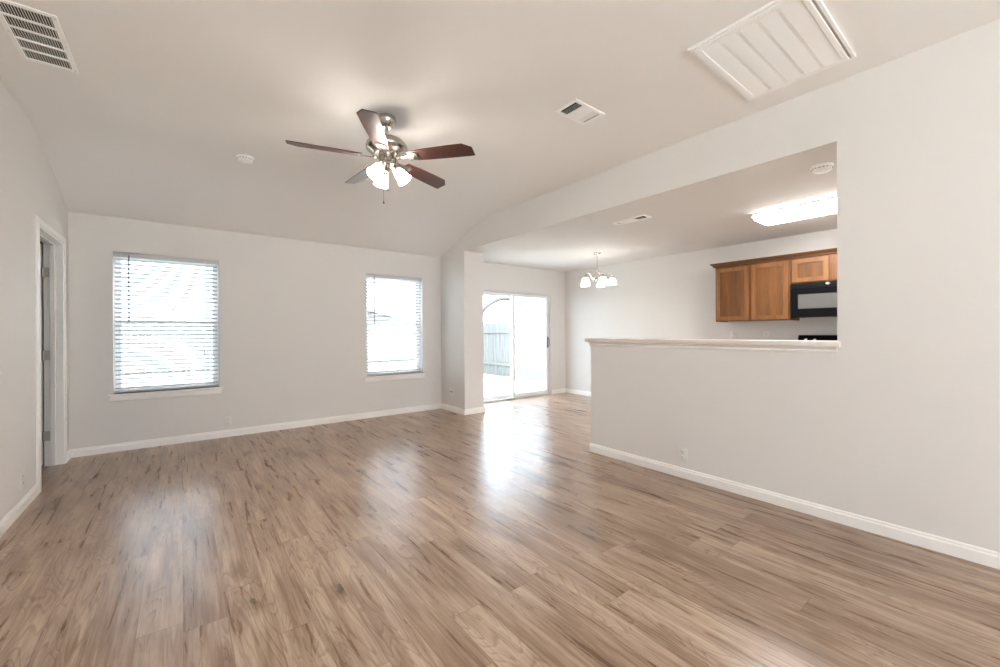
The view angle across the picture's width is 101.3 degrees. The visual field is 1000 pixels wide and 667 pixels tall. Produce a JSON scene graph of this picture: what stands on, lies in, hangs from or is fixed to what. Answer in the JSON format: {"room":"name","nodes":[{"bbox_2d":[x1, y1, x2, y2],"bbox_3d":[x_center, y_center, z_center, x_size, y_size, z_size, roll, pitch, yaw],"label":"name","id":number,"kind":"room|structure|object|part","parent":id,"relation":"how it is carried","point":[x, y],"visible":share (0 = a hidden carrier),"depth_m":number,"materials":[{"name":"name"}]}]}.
{"room":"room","nodes":[
{"label":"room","id":0,"kind":"room"},
{"bbox_2d":[0,78,68,519],"bbox_3d":[-1.427,-0.269,0.299,0.120,3.000,9.423,0,0,-38],"label":"wall","id":1,"kind":"structure","parent":0,"point":[29,187],"depth_m":2.81,"materials":[{"name":"white paint"}]},
{"bbox_2d":[0,483,38,536],"bbox_3d":[-1.011,1.188,-0.118,0.014,0.083,8.258,0,0,-38],"label":"baseboard","id":2,"kind":"structure","parent":1,"relation":"attached to","point":[17,510],"depth_m":2.75,"materials":[{"name":"white paint"}]},
{"bbox_2d":[20,470,23,488],"bbox_3d":[-3.322,1.019,2.850,0.009,0.116,0.072,0,0,-38],"label":"wall outlet","id":3,"kind":"object","parent":1,"relation":"attached to","point":[22,472],"visible":1,"depth_m":2.83,"materials":[{"name":"white plastic"}]},
{"bbox_2d":[35,215,66,492],"bbox_3d":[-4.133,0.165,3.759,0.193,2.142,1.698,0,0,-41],"label":"door","id":4,"kind":"structure","parent":1,"relation":"in","point":[50,257],"depth_m":3.81,"materials":[{"name":"white paint"}]},
{"bbox_2d":[67,450,70,461],"bbox_3d":[-4.209,1.195,3.997,0.014,0.083,0.166,0,0,-38],"label":"baseboard","id":5,"kind":"structure","parent":1,"relation":"attached to","point":[68,451],"depth_m":3.99,"materials":[{"name":"white paint"}]},
{"bbox_2d":[68,211,440,448],"bbox_3d":[-2.571,-0.273,5.472,4.665,3.000,0.150,0,0,-38],"label":"wall","id":6,"kind":"structure","parent":0,"point":[292,313],"depth_m":5.04,"materials":[{"name":"white paint"}]},
{"bbox_2d":[107,256,223,401],"bbox_3d":[-3.693,-0.070,4.576,0.999,1.565,0.177,0,0,-38],"label":"window","id":7,"kind":"structure","parent":6,"relation":"in","point":[154,394],"depth_m":4.50,"materials":[{"name":"white plastic"}]},
{"bbox_2d":[113,251,217,392],"bbox_3d":[-3.679,-0.113,4.557,0.897,1.476,0.073,0,0,-38],"label":"window blind","id":8,"kind":"object","parent":7,"relation":"attached to","point":[117,254],"visible":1,"depth_m":4.51,"materials":[{"name":"grey plastic"}]},
{"bbox_3d":[-3.682,0.616,4.566,0.885,0.018,0.050,0,0,-38],"label":"rail","id":9,"kind":"part","parent":8,"relation":"part of","materials":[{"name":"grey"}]},
{"bbox_3d":[-3.403,-0.287,4.735,0.040,1.073,0.015,0,0,-38],"label":"lift cord","id":10,"kind":"part","parent":8,"relation":"part of","materials":[{"name":"white fabric"}]},
{"bbox_3d":[-3.672,0.643,4.554,0.999,0.020,0.117,0,0,-38],"label":"sill","id":11,"kind":"part","parent":7,"relation":"part of","materials":[{"name":"white paint"}]},
{"bbox_3d":[-3.741,-0.461,4.635,0.857,0.729,0.024,0,0,-38],"label":"sash","id":12,"kind":"part","parent":7,"relation":"part of","materials":[{"name":"white plastic"}]},
{"bbox_3d":[-3.722,0.233,4.615,0.857,0.749,0.024,0,0,-38],"label":"sash","id":13,"kind":"part","parent":7,"relation":"part of","materials":[{"name":"white plastic"}]},
{"bbox_2d":[224,416,231,425],"bbox_3d":[-3.225,1.046,4.861,0.072,0.116,0.009,0,0,-38],"label":"wall outlet","id":14,"kind":"object","parent":6,"relation":"attached to","point":[228,419],"visible":1,"depth_m":4.86,"materials":[{"name":"white plastic"}]},
{"bbox_2d":[69,403,440,457],"bbox_3d":[-2.604,1.186,5.341,4.199,0.083,0.014,0,0,-38],"label":"baseboard","id":15,"kind":"structure","parent":6,"relation":"attached to","point":[102,449],"depth_m":4.89,"materials":[{"name":"white paint"}]},
{"bbox_2d":[364,276,425,381],"bbox_3d":[-1.599,-0.081,6.204,0.980,1.565,0.177,0,0,-38],"label":"window","id":16,"kind":"structure","parent":6,"relation":"in","point":[384,377],"depth_m":6.29,"materials":[{"name":"white plastic"}]},
{"bbox_3d":[-1.647,-0.473,6.263,0.838,0.729,0.024,0,0,-38],"label":"sash","id":17,"kind":"part","parent":16,"relation":"part of","materials":[{"name":"white plastic"}]},
{"bbox_3d":[-1.627,0.221,6.243,0.838,0.749,0.024,0,0,-38],"label":"sash","id":18,"kind":"part","parent":16,"relation":"part of","materials":[{"name":"white plastic"}]},
{"bbox_2d":[366,273,421,375],"bbox_3d":[-1.585,-0.124,6.185,0.878,1.476,0.073,0,0,-38],"label":"window blind","id":19,"kind":"object","parent":16,"relation":"attached to","point":[367,274],"visible":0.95,"depth_m":6.17,"materials":[{"name":"grey plastic"}]},
{"bbox_3d":[-1.587,0.605,6.194,0.866,0.018,0.050,0,0,-38],"label":"rail","id":20,"kind":"part","parent":19,"relation":"part of","materials":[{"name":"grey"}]},
{"bbox_3d":[-1.578,0.632,6.181,0.980,0.020,0.117,0,0,-38],"label":"sill","id":21,"kind":"part","parent":16,"relation":"part of","materials":[{"name":"white paint"}]},
{"bbox_2d":[0,393,999,666],"bbox_3d":[0.574,1.269,2.331,8.556,0.100,10.420,0,0,-38],"label":"floor","id":22,"kind":"structure","parent":0,"point":[496,536],"depth_m":2.15,"materials":[{"name":"laminate"}]},
{"bbox_2d":[798,335,836,340],"bbox_3d":[3.719,0.615,4.619,0.716,1.176,0.756,0,0,-38],"label":"stove","id":23,"kind":"object","parent":22,"relation":"on","point":[800,337],"visible":0.02,"depth_m":4.91,"materials":[{"name":"black metal"}]},
{"bbox_2d":[0,0,999,256],"bbox_3d":[0.273,-1.498,1.622,4.199,0.560,9.423,0,0,-38],"label":"ceiling","id":24,"kind":"structure","parent":0,"point":[157,114],"depth_m":2.72,"materials":[{"name":"white paint"}]},
{"bbox_2d":[0,0,78,73],"bbox_3d":[-2.484,-1.582,2.203,0.234,0.010,0.572,0,0,-38],"label":"ceiling vent","id":25,"kind":"object","parent":24,"relation":"in","point":[38,36],"visible":1,"depth_m":2.18,"materials":[{"name":"white metal"}]},
{"bbox_2d":[236,154,253,163],"bbox_3d":[-2.302,-1.565,3.704,0.136,0.049,0.136,0,0,-38],"label":"smoke detector","id":26,"kind":"object","parent":24,"relation":"attached to","point":[243,158],"visible":1,"depth_m":3.67,"materials":[{"name":"white plastic"}]},
{"bbox_2d":[285,109,474,203],"bbox_3d":[-0.872,-1.267,3.049,1.280,0.655,1.253,0,0,-38],"label":"ceiling fan","id":27,"kind":"object","parent":24,"relation":"hanging from","point":[388,148],"visible":1,"depth_m":2.96,"materials":[{"name":"brown wood"}]},
{"bbox_3d":[-1.222,-1.290,2.866,0.487,0.034,0.135,0,0,-23],"label":"blade","id":28,"kind":"part","parent":27,"relation":"part of","materials":[{"name":"brown wood"}]},
{"bbox_3d":[-1.113,-1.291,3.346,0.135,0.034,0.487,0,0,-41],"label":"blade","id":29,"kind":"part","parent":27,"relation":"part of","materials":[{"name":"brown wood"}]},
{"bbox_3d":[-0.800,-1.291,2.614,0.135,0.034,0.487,0,0,-5],"label":"blade","id":30,"kind":"part","parent":27,"relation":"part of","materials":[{"name":"brown wood"}]},
{"bbox_3d":[-0.883,-1.159,2.921,0.121,0.127,0.109,0,0,-38],"label":"lamp shade","id":31,"kind":"part","parent":27,"relation":"part of","materials":[{"name":"white glass"}]},
{"bbox_3d":[-0.902,-1.159,3.125,0.110,0.127,0.124,0,0,-38],"label":"lamp shade","id":32,"kind":"part","parent":27,"relation":"part of","materials":[{"name":"white glass"}]},
{"bbox_3d":[-0.717,-1.160,3.037,0.120,0.127,0.111,0,0,-38],"label":"lamp shade","id":33,"kind":"part","parent":27,"relation":"part of","materials":[{"name":"white glass"}]},
{"bbox_3d":[-0.623,-1.293,3.390,0.135,0.034,0.487,0,0,31],"label":"blade","id":34,"kind":"part","parent":27,"relation":"part of","materials":[{"name":"brown wood"}]},
{"bbox_3d":[-0.429,-1.293,2.937,0.487,0.034,0.135,0,0,13],"label":"blade","id":35,"kind":"part","parent":27,"relation":"part of","materials":[{"name":"brown wood"}]},
{"bbox_2d":[555,99,604,124],"bbox_3d":[0.580,-1.595,2.967,0.310,0.010,0.200,0,0,-38],"label":"ceiling vent","id":36,"kind":"object","parent":24,"relation":"in","point":[576,110],"visible":1,"depth_m":2.96,"materials":[{"name":"white metal"}]},
{"bbox_2d":[688,0,855,100],"bbox_3d":[1.555,-1.593,2.336,0.822,0.020,0.568,0,0,-38],"label":"ceiling vent","id":37,"kind":"object","parent":24,"relation":"in","point":[781,43],"visible":1,"depth_m":2.28,"materials":[{"name":"white metal"}]},
{"bbox_2d":[483,262,564,393],"bbox_3d":[0.344,-0.089,7.646,2.604,2.600,0.150,0,0,-38],"label":"wall","id":38,"kind":"structure","parent":0,"point":[497,277],"depth_m":8.06,"materials":[{"name":"white paint"}]},
{"bbox_2d":[483,290,549,402],"bbox_3d":[0.243,0.229,7.539,1.835,1.965,0.154,0,0,-38],"label":"door","id":39,"kind":"structure","parent":38,"relation":"in","point":[512,295],"depth_m":7.57,"materials":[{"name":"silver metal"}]},
{"bbox_3d":[-0.119,0.234,7.313,0.905,1.900,0.030,0,0,-38],"label":"fixed panel","id":40,"kind":"part","parent":39,"relation":"part of","materials":[{"name":"clear glass"}]},
{"bbox_3d":[0.581,0.230,7.801,0.900,1.900,0.030,0,0,-38],"label":"sliding panel","id":41,"kind":"part","parent":39,"relation":"part of","materials":[{"name":"clear glass"}]},
{"bbox_2d":[552,388,565,393],"bbox_3d":[1.179,1.165,8.189,0.391,0.083,0.014,0,0,-38],"label":"baseboard","id":42,"kind":"structure","parent":38,"relation":"attached to","point":[557,391],"depth_m":8.18,"materials":[{"name":"white paint"}]},
{"bbox_2d":[471,148,836,271],"bbox_3d":[3.118,-1.294,3.787,2.710,0.120,9.350,0,0,-38],"label":"ceiling","id":43,"kind":"structure","parent":0,"point":[716,214],"depth_m":4.73,"materials":[{"name":"white paint"}]},
{"bbox_2d":[580,252,616,286],"bbox_3d":[1.475,-0.983,6.288,0.563,0.497,0.557,0,0,-38],"label":"chandelier","id":44,"kind":"object","parent":43,"relation":"hanging from","point":[601,280],"visible":1,"depth_m":6.21,"materials":[{"name":"white glass"}]},
{"bbox_3d":[1.290,-0.785,6.185,0.144,0.103,0.144,0,0,-38],"label":"lamp shade","id":45,"kind":"part","parent":44,"relation":"part of","materials":[{"name":"white glass"}]},
{"bbox_3d":[1.521,-0.785,6.062,0.144,0.103,0.144,0,0,-38],"label":"lamp shade","id":46,"kind":"part","parent":44,"relation":"part of","materials":[{"name":"white glass"}]},
{"bbox_3d":[1.709,-0.786,6.244,0.144,0.103,0.144,0,0,-38],"label":"lamp shade","id":47,"kind":"part","parent":44,"relation":"part of","materials":[{"name":"white glass"}]},
{"bbox_2d":[612,214,651,224],"bbox_3d":[1.421,-1.223,4.437,0.150,0.010,0.400,0,0,-38],"label":"ceiling vent","id":48,"kind":"object","parent":43,"relation":"in","point":[640,217],"visible":1,"depth_m":4.42,"materials":[{"name":"white metal"}]},
{"bbox_2d":[750,196,836,225],"bbox_3d":[3.160,-1.203,3.902,0.450,0.062,1.260,0,0,-38],"label":"ceiling light","id":49,"kind":"object","parent":43,"relation":"attached to","point":[827,206],"visible":0.52,"depth_m":4.03,"materials":[{"name":"white plastic"}]},
{"bbox_2d":[810,162,833,173],"bbox_3d":[2.369,-1.205,3.014,0.136,0.049,0.136,0,0,-38],"label":"smoke detector","id":50,"kind":"object","parent":43,"relation":"attached to","point":[821,168],"visible":1,"depth_m":2.98,"materials":[{"name":"white plastic"}]},
{"bbox_2d":[565,229,836,391],"bbox_3d":[4.240,-0.100,4.657,0.120,2.600,9.350,0,0,-38],"label":"wall","id":51,"kind":"structure","parent":0,"point":[671,296],"depth_m":6.60,"materials":[{"name":"white paint"}]},
{"bbox_2d":[565,388,590,395],"bbox_3d":[2.542,1.162,6.742,0.014,0.083,3.970,0,0,-38],"label":"baseboard","id":52,"kind":"structure","parent":51,"relation":"attached to","point":[579,392],"depth_m":8.02,"materials":[{"name":"white paint"}]},
{"bbox_2d":[730,332,735,339],"bbox_3d":[3.288,0.037,5.779,0.009,0.116,0.072,0,0,-38],"label":"wall outlet","id":53,"kind":"object","parent":51,"relation":"attached to","point":[732,334],"visible":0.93,"depth_m":5.77,"materials":[{"name":"white plastic"}]},
{"bbox_2d":[716,259,799,321],"bbox_3d":[3.365,-0.539,5.398,0.349,0.767,0.877,0,0,-38],"label":"upper cabinet","id":54,"kind":"object","parent":51,"relation":"attached to","point":[761,291],"visible":0.98,"depth_m":5.25,"materials":[{"name":"brown wood"}]},
{"bbox_3d":[3.101,-0.522,5.470,0.019,0.708,0.406,0,0,-38],"label":"door","id":55,"kind":"part","parent":54,"relation":"part of","materials":[{"name":"brown wood"}]},
{"bbox_3d":[3.104,-0.522,5.472,0.006,0.612,0.310,0,0,-38],"label":"door panel","id":56,"kind":"part","parent":54,"relation":"part of","materials":[{"name":"brown wood"}]},
{"bbox_3d":[3.369,-0.523,5.125,0.019,0.708,0.403,0,0,-38],"label":"door","id":57,"kind":"part","parent":54,"relation":"part of","materials":[{"name":"brown wood"}]},
{"bbox_3d":[3.372,-0.523,5.128,0.006,0.612,0.307,0,0,-38],"label":"door panel","id":58,"kind":"part","parent":54,"relation":"part of","materials":[{"name":"brown wood"}]},
{"bbox_2d":[710,248,836,268],"bbox_3d":[3.570,-0.924,5.103,0.384,0.052,1.704,0,0,-38],"label":"crown molding","id":59,"kind":"structure","parent":54,"relation":"attached to","point":[832,250],"depth_m":5.03,"materials":[{"name":"brown wood"}]},
{"bbox_2d":[763,331,768,339],"bbox_3d":[3.542,0.037,5.451,0.009,0.116,0.072,0,0,-38],"label":"wall outlet","id":60,"kind":"object","parent":51,"relation":"attached to","point":[765,333],"visible":0.92,"depth_m":5.45,"materials":[{"name":"white plastic"}]},
{"bbox_2d":[790,253,836,283],"bbox_3d":[3.871,-0.757,4.746,0.349,0.333,0.771,0,0,-38],"label":"upper cabinet","id":61,"kind":"object","parent":51,"relation":"attached to","point":[819,268],"visible":0.56,"depth_m":4.76,"materials":[{"name":"brown wood"}]},
{"bbox_3d":[3.627,-0.740,4.791,0.019,0.274,0.352,0,0,-38],"label":"door","id":62,"kind":"part","parent":61,"relation":"part of","materials":[{"name":"brown wood"}]},
{"bbox_3d":[3.631,-0.740,4.794,0.006,0.178,0.256,0,0,-38],"label":"door panel","id":63,"kind":"part","parent":61,"relation":"part of","materials":[{"name":"brown wood"}]},
{"bbox_2d":[791,280,836,317],"bbox_3d":[3.838,-0.384,4.705,0.455,0.404,0.738,0,0,-38],"label":"microwave","id":64,"kind":"object","parent":61,"relation":"attached to","point":[814,299],"visible":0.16,"depth_m":4.71,"materials":[{"name":"black metal"}]},
{"bbox_3d":[3.859,-0.741,4.493,0.019,0.274,0.347,0,0,-38],"label":"door","id":65,"kind":"part","parent":61,"relation":"part of","materials":[{"name":"brown wood"}]},
{"bbox_2d":[441,19,999,551],"bbox_3d":[2.072,-0.288,3.018,0.346,3.000,9.423,0,0,-38],"label":"wall","id":66,"kind":"structure","parent":0,"point":[918,132],"depth_m":2.52,"materials":[{"name":"white paint"}]},
{"bbox_2d":[450,388,453,395],"bbox_3d":[-0.750,0.913,6.369,0.008,0.116,0.116,0,0,-38],"label":"wall outlet","id":67,"kind":"object","parent":66,"relation":"attached to","point":[451,389],"visible":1,"depth_m":6.35,"materials":[{"name":"white plastic"}]},
{"bbox_2d":[441,403,464,414],"bbox_3d":[-0.738,1.176,6.350,0.014,0.083,0.710,0,0,-38],"label":"baseboard","id":68,"kind":"structure","parent":66,"relation":"attached to","point":[443,406],"depth_m":6.32,"materials":[{"name":"white paint"}]},
{"bbox_2d":[465,407,484,414],"bbox_3d":[-0.377,1.175,6.190,0.360,0.083,0.014,0,0,-38],"label":"baseboard","id":69,"kind":"structure","parent":66,"relation":"attached to","point":[479,409],"depth_m":6.18,"materials":[{"name":"white paint"}]},
{"bbox_2d":[679,447,686,461],"bbox_3d":[1.532,1.018,3.433,0.009,0.116,0.072,0,0,-38],"label":"wall outlet","id":70,"kind":"object","parent":66,"relation":"attached to","point":[682,451],"visible":1,"depth_m":3.43,"materials":[{"name":"white plastic"}]},
{"bbox_2d":[589,342,836,352],"bbox_3d":[1.534,0.113,3.413,0.022,0.034,2.015,0,0,-38],"label":"trim","id":71,"kind":"structure","parent":66,"relation":"attached to","point":[684,346],"depth_m":3.14,"materials":[{"name":"white paint"}]},
{"bbox_2d":[585,338,840,347],"bbox_3d":[1.600,0.073,3.475,0.242,0.040,2.073,0,0,-38],"label":"bar ledge","id":72,"kind":"object","parent":66,"relation":"on","point":[785,343],"visible":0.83,"depth_m":3.12,"materials":[{"name":"paint"}]},
{"bbox_2d":[589,443,999,569],"bbox_3d":[2.875,1.169,1.702,0.014,0.083,6.362,0,0,-38],"label":"baseboard","id":73,"kind":"structure","parent":66,"relation":"attached to","point":[979,555],"depth_m":2.66,"materials":[{"name":"white paint"}]},
{"label":"outside","id":74,"kind":"structure","parent":0,"visible":0},
{"bbox_2d":[122,351,544,386],"bbox_3d":[-7.787,1.438,23.065,44.000,0.160,34.017,0,0,-38],"label":"ground","id":75,"kind":"structure","parent":74,"point":[486,376],"depth_m":12.11,"materials":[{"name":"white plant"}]},
{"bbox_2d":[122,324,415,384],"bbox_3d":[-8.620,0.531,11.615,14.639,1.699,0.113,0,0,-38],"label":"fence","id":76,"kind":"object","parent":75,"relation":"on","point":[401,362],"visible":0.09,"depth_m":11.46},
{"bbox_3d":[-8.659,0.582,11.545,0.090,1.600,0.050,0,0,-38],"label":"post","id":77,"kind":"part","parent":76,"relation":"part of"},
{"bbox_2d":[211,309,402,322],"bbox_3d":[-11.386,-0.178,23.447,8.000,3.100,9.800,0,0,-38],"label":"house","id":78,"kind":"structure","parent":75,"relation":"on","point":[367,309],"depth_m":21.54,"materials":[{"name":"white"}]},
{"bbox_2d":[388,320,544,381],"bbox_3d":[-1.641,0.498,14.682,0.113,1.699,12.800,0,0,-38],"label":"fence","id":79,"kind":"object","parent":75,"relation":"on","point":[530,335],"visible":0.17,"depth_m":11.95,"materials":[{"name":"white wood"}]},
{"bbox_3d":[0.325,0.544,12.100,0.050,1.600,0.090,0,0,-38],"label":"post","id":80,"kind":"part","parent":79,"relation":"part of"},
{"bbox_2d":[483,297,522,314],"bbox_3d":[0.001,0.086,13.150,1.851,2.519,0.175,0,0,-36],"label":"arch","id":81,"kind":"object","parent":75,"relation":"on","point":[497,300],"visible":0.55,"depth_m":13.07,"materials":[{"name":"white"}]},
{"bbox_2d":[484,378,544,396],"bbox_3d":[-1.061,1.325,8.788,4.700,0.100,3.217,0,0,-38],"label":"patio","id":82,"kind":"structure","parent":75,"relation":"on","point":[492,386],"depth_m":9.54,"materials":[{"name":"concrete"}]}
]}

